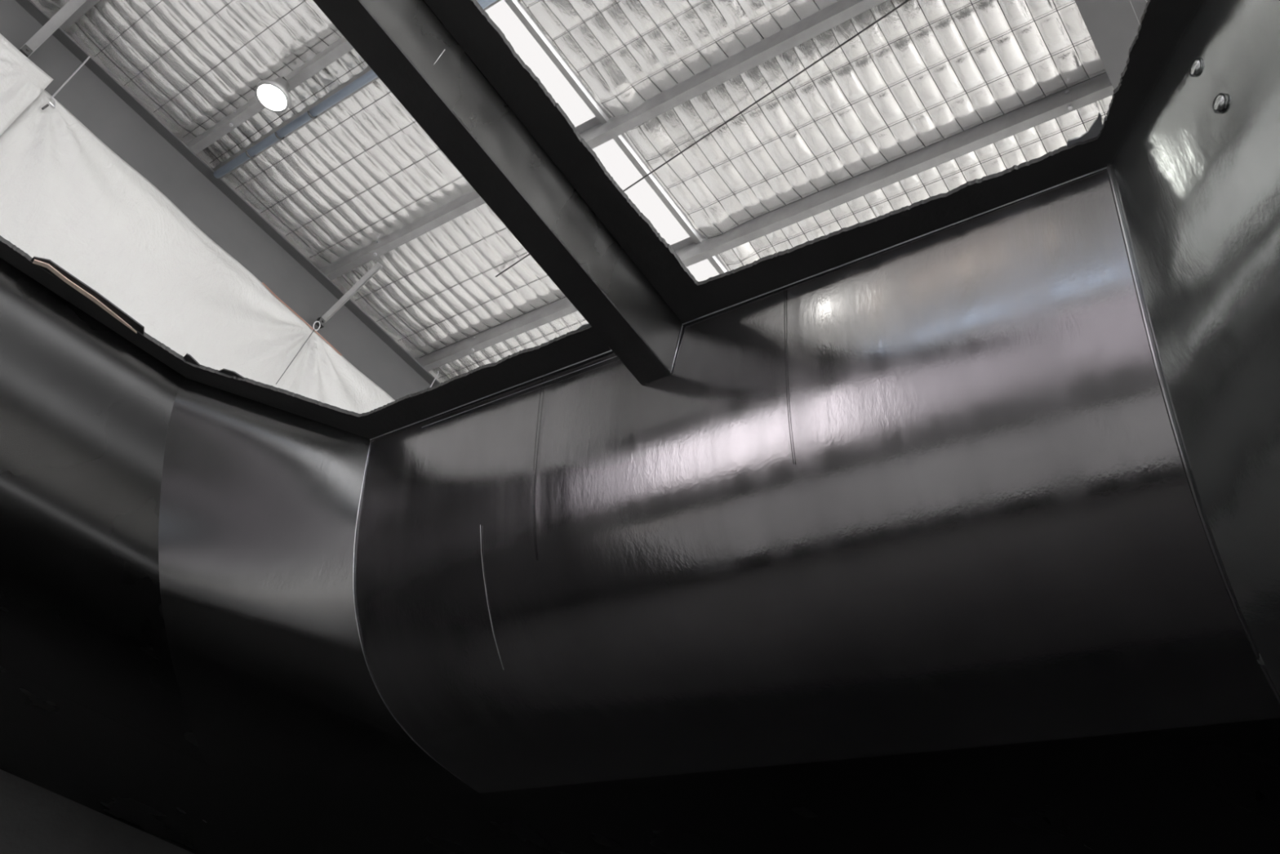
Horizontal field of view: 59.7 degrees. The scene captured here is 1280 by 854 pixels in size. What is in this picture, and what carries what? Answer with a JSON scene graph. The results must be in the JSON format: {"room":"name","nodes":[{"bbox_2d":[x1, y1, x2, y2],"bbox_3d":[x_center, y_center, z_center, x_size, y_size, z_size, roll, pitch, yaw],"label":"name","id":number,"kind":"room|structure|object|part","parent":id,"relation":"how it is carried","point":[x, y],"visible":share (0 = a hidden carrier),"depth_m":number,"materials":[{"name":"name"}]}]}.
{"room":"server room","nodes":[
{"label":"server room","id":0,"kind":"room"},
{"bbox_2d":[31,0,587,382],"bbox_3d":[-2.328,-1.810,10.005,2.900,0.083,7.100,-17,-49,34],"label":"ceiling","id":1,"kind":"structure","parent":0,"point":[215,39],"depth_m":9.53,"materials":[{"name":"silver metal"}]},
{"bbox_2d":[56,0,585,379],"bbox_3d":[-2.148,-1.871,9.883,2.352,0.072,6.900,-17,-49,34],"label":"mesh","id":2,"kind":"object","parent":1,"relation":"attached to","point":[107,0],"visible":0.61,"depth_m":9.51,"materials":[{"name":"metal"}]},
{"bbox_2d":[518,0,1147,271],"bbox_3d":[1.474,-2.803,7.573,4.070,0.107,6.600,-17,-49,34],"label":"ceiling","id":3,"kind":"structure","parent":0,"point":[1051,27],"depth_m":8.07,"materials":[{"name":"silver metal"}]},
{"bbox_2d":[521,0,1106,271],"bbox_3d":[1.411,-2.819,7.564,3.952,0.108,6.502,-17,-49,34],"label":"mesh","id":4,"kind":"object","parent":3,"relation":"attached to","point":[540,0],"visible":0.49,"depth_m":8.11,"materials":[{"name":"metal"}]},
{"bbox_3d":[-2.601,3.571,2.422,101.800,0.200,100.000,-17,-49,34],"label":"floor","id":5,"kind":"structure","parent":0,"visible":0},
{"bbox_2d":[0,33,53,135],"bbox_3d":[-6.884,-1.300,4.541,0.108,8.046,5.486,-17,-49,34],"label":"plastic sheet","id":6,"kind":"object","parent":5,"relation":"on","point":[21,81],"visible":1,"depth_m":8.32,"materials":[{"name":"grey plastic"}]},
{"bbox_2d":[0,0,1279,853],"bbox_3d":[-0.503,0.838,1.998,10.095,4.192,7.430,-17,-49,34],"label":"hull","id":7,"kind":"object","parent":5,"relation":"on","point":[948,522],"depth_m":3.50,"materials":[{"name":"glossy black gelcoat"},{"name":"polished smooth resin laminate"}]},
{"bbox_3d":[-4.002,2.661,4.508,0.846,3.181,4.674,-17,-49,34],"label":"skirt panel","id":8,"kind":"part","parent":7,"relation":"part of","materials":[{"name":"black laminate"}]},
{"bbox_3d":[-2.596,0.088,4.285,3.152,1.013,1.010,38,-44,-26],"label":"panel","id":9,"kind":"part","parent":7,"relation":"part of","materials":[{"name":"black metal"}]},
{"bbox_3d":[-3.192,1.306,5.158,2.087,0.001,4.674,-17,-49,34],"label":"underside panel","id":10,"kind":"part","parent":7,"relation":"part of","materials":[{"name":"black metal"}]},
{"bbox_3d":[-1.368,0.647,4.567,1.350,1.013,1.467,-1,-41,19],"label":"bow panel","id":11,"kind":"part","parent":7,"relation":"part of","materials":[{"name":"black metal"}]},
{"bbox_3d":[-1.201,2.262,5.675,2.502,0.001,2.470,-17,-49,34],"label":"underside panel","id":12,"kind":"part","parent":7,"relation":"part of","materials":[{"name":"black metal"}]},
{"bbox_3d":[0.300,0.401,3.736,2.962,1.013,1.137,-17,-49,34],"label":"panel","id":13,"kind":"part","parent":7,"relation":"part of","materials":[{"name":"black metal"}]},
{"bbox_3d":[1.102,1.724,4.288,2.961,0.001,1.996,-17,-49,34],"label":"underside panel","id":14,"kind":"part","parent":7,"relation":"part of","materials":[{"name":"black metal"}]},
{"bbox_3d":[1.561,-0.396,2.371,0.910,1.013,2.164,16,-39,-1],"label":"corner panel","id":15,"kind":"part","parent":7,"relation":"part of","materials":[{"name":"metal"}]},
{"bbox_3d":[-7.240,-6.831,0.473,21.800,6.400,0.100,-17,-49,34],"label":"wall","id":16,"kind":"structure","parent":0,"visible":0},
{"bbox_2d":[0,0,439,399],"bbox_3d":[-3.766,-1.874,9.668,0.230,0.589,20.000,-17,-49,34],"label":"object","id":17,"kind":"structure","parent":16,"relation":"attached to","point":[92,95],"depth_m":9.67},
{"bbox_2d":[48,56,90,107],"bbox_3d":[-4.466,-2.717,8.763,0.075,0.684,0.068,-17,-49,34],"label":"tie","id":18,"kind":"object","parent":17,"relation":"attached to","point":[88,57],"visible":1,"depth_m":8.70,"materials":[{"name":"grey metal"}]},
{"bbox_2d":[59,0,99,31],"bbox_3d":[-1.849,-4.123,6.957,21.800,0.210,0.140,-17,-49,34],"label":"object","id":19,"kind":"structure","parent":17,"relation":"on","point":[87,5],"depth_m":8.70,"materials":[{"name":"metal"}]},
{"bbox_2d":[18,0,86,57],"bbox_3d":[-4.484,-3.097,8.541,0.610,0.465,0.078,-18,-49,34],"label":"brace","id":20,"kind":"object","parent":19,"relation":"attached to","point":[71,6],"visible":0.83,"depth_m":8.54,"materials":[{"name":"metal"}]},
{"bbox_2d":[0,89,395,413],"bbox_3d":[-3.143,2.765,8.205,0.122,7.991,8.057,-17,-49,34],"label":"plastic sheet","id":21,"kind":"object","parent":17,"relation":"hanging from","point":[67,199],"visible":0.18,"depth_m":8.89,"materials":[{"name":"grey plastic"}]},
{"bbox_2d":[41,103,48,110],"bbox_3d":[-4.532,-2.438,8.490,0.017,0.068,0.026,-17,-49,34],"label":"peg","id":22,"kind":"object","parent":21,"relation":"attached to","point":[47,104],"visible":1,"depth_m":8.48,"materials":[{"name":"grey metal"}]},
{"bbox_2d":[262,282,342,355],"bbox_3d":[-3.030,-0.963,10.018,0.010,0.029,0.971,-17,-49,34],"label":"rope","id":23,"kind":"object","parent":21,"relation":"on","point":[262,282],"visible":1,"depth_m":9.99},
{"bbox_2d":[185,35,353,154],"bbox_3d":[-1.090,-3.321,7.681,21.800,0.210,0.140,-17,-49,34],"label":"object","id":24,"kind":"structure","parent":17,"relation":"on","point":[340,47],"depth_m":9.04,"materials":[{"name":"metal"}]},
{"bbox_2d":[255,76,290,112],"bbox_3d":[-2.849,-2.654,8.766,0.280,0.234,0.280,-17,-49,34],"label":"lamp","id":25,"kind":"object","parent":24,"relation":"attached to","point":[273,95],"visible":1,"depth_m":8.69,"materials":[{"name":"white"}]},
{"bbox_2d":[257,84,286,110],"bbox_3d":[-2.872,-2.571,8.697,0.236,0.004,0.236,-17,-49,34],"label":"diffuser","id":26,"kind":"object","parent":25,"relation":"attached to","point":[273,97],"depth_m":8.69,"materials":[{"name":"white plastic"}]},
{"bbox_2d":[430,370,439,387],"bbox_3d":[-2.066,-0.480,11.225,0.023,0.334,0.143,21,-39,-8],"label":"tie","id":27,"kind":"object","parent":17,"relation":"attached to","point":[437,371],"visible":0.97,"depth_m":11.19,"materials":[{"name":"grey metal"}]},
{"bbox_2d":[319,0,887,280],"bbox_3d":[-0.170,-2.350,8.559,21.800,0.210,0.140,-17,-49,34],"label":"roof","id":28,"kind":"structure","parent":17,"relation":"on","point":[595,134],"depth_m":8.29,"materials":[{"name":"metal"}]},
{"bbox_2d":[315,262,382,328],"bbox_3d":[-2.668,-1.205,10.206,0.698,0.499,0.073,-20,-50,36],"label":"brace","id":29,"kind":"object","parent":28,"relation":"attached to","point":[357,286],"visible":0.92,"depth_m":10.20,"materials":[{"name":"metal"}]},
{"bbox_2d":[275,320,320,384],"bbox_3d":[-3.013,-0.654,9.805,0.047,0.921,0.192,9,-39,7],"label":"tie","id":30,"kind":"object","parent":29,"relation":"hanging from","point":[318,322],"visible":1,"depth_m":9.92,"materials":[{"name":"metal"}]},
{"bbox_2d":[415,71,1114,371],"bbox_3d":[0.600,-1.537,9.294,21.800,0.210,0.140,-17,-49,34],"label":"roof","id":31,"kind":"structure","parent":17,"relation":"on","point":[1100,87],"depth_m":8.58,"materials":[{"name":"metal"}]},
{"bbox_2d":[504,0,728,274],"bbox_3d":[-0.915,-3.103,8.040,0.110,0.070,20.000,-17,-49,34],"label":"trim","id":32,"kind":"structure","parent":16,"relation":"attached to","point":[516,6],"depth_m":8.65,"materials":[{"name":"metal"}]},
{"bbox_2d":[1074,0,1146,88],"bbox_3d":[1.825,-3.634,5.755,0.300,0.589,20.000,-17,-49,34],"label":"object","id":33,"kind":"structure","parent":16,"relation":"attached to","point":[1112,25],"depth_m":6.56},
{"bbox_2d":[495,0,910,277],"bbox_3d":[1.612,-2.725,7.428,8.326,0.083,0.013,-26,-54,39],"label":"rod","id":34,"kind":"object","parent":33,"relation":"attached to","point":[907,1],"visible":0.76,"depth_m":8.10,"materials":[{"name":"metal"}]},
{"bbox_3d":[7.410,-5.392,1.846,0.230,0.589,20.000,-17,-49,34],"label":"rafter","id":35,"kind":"object","parent":16,"relation":"attached to","visible":0},
{"bbox_2d":[211,0,501,178],"bbox_3d":[-0.925,-3.154,7.842,21.800,0.195,0.140,-17,-49,34],"label":"beam","id":36,"kind":"structure","parent":35,"relation":"on","point":[368,68],"depth_m":9.13,"materials":[{"name":"metal"}]},
{"bbox_2d":[213,0,497,178],"bbox_3d":[-1.018,-3.022,7.820,6.690,0.099,0.091,-17,-49,34],"label":"conduit pipe","id":37,"kind":"object","parent":36,"relation":"attached to","point":[313,113],"visible":0.7,"depth_m":8.99,"materials":[{"name":"grey metal"}]},
{"bbox_3d":[-1.819,-2.819,8.673,0.110,0.070,20.000,-17,-49,34],"label":"trim","id":38,"kind":"structure","parent":0,"visible":0},
{"bbox_2d":[484,0,719,281],"bbox_3d":[-1.360,-2.990,8.381,1.070,0.006,20.000,-17,-49,34],"label":"window","id":39,"kind":"structure","parent":38,"relation":"attached to","point":[615,161],"depth_m":8.87,"materials":[{"name":"white glass"}]}
]}

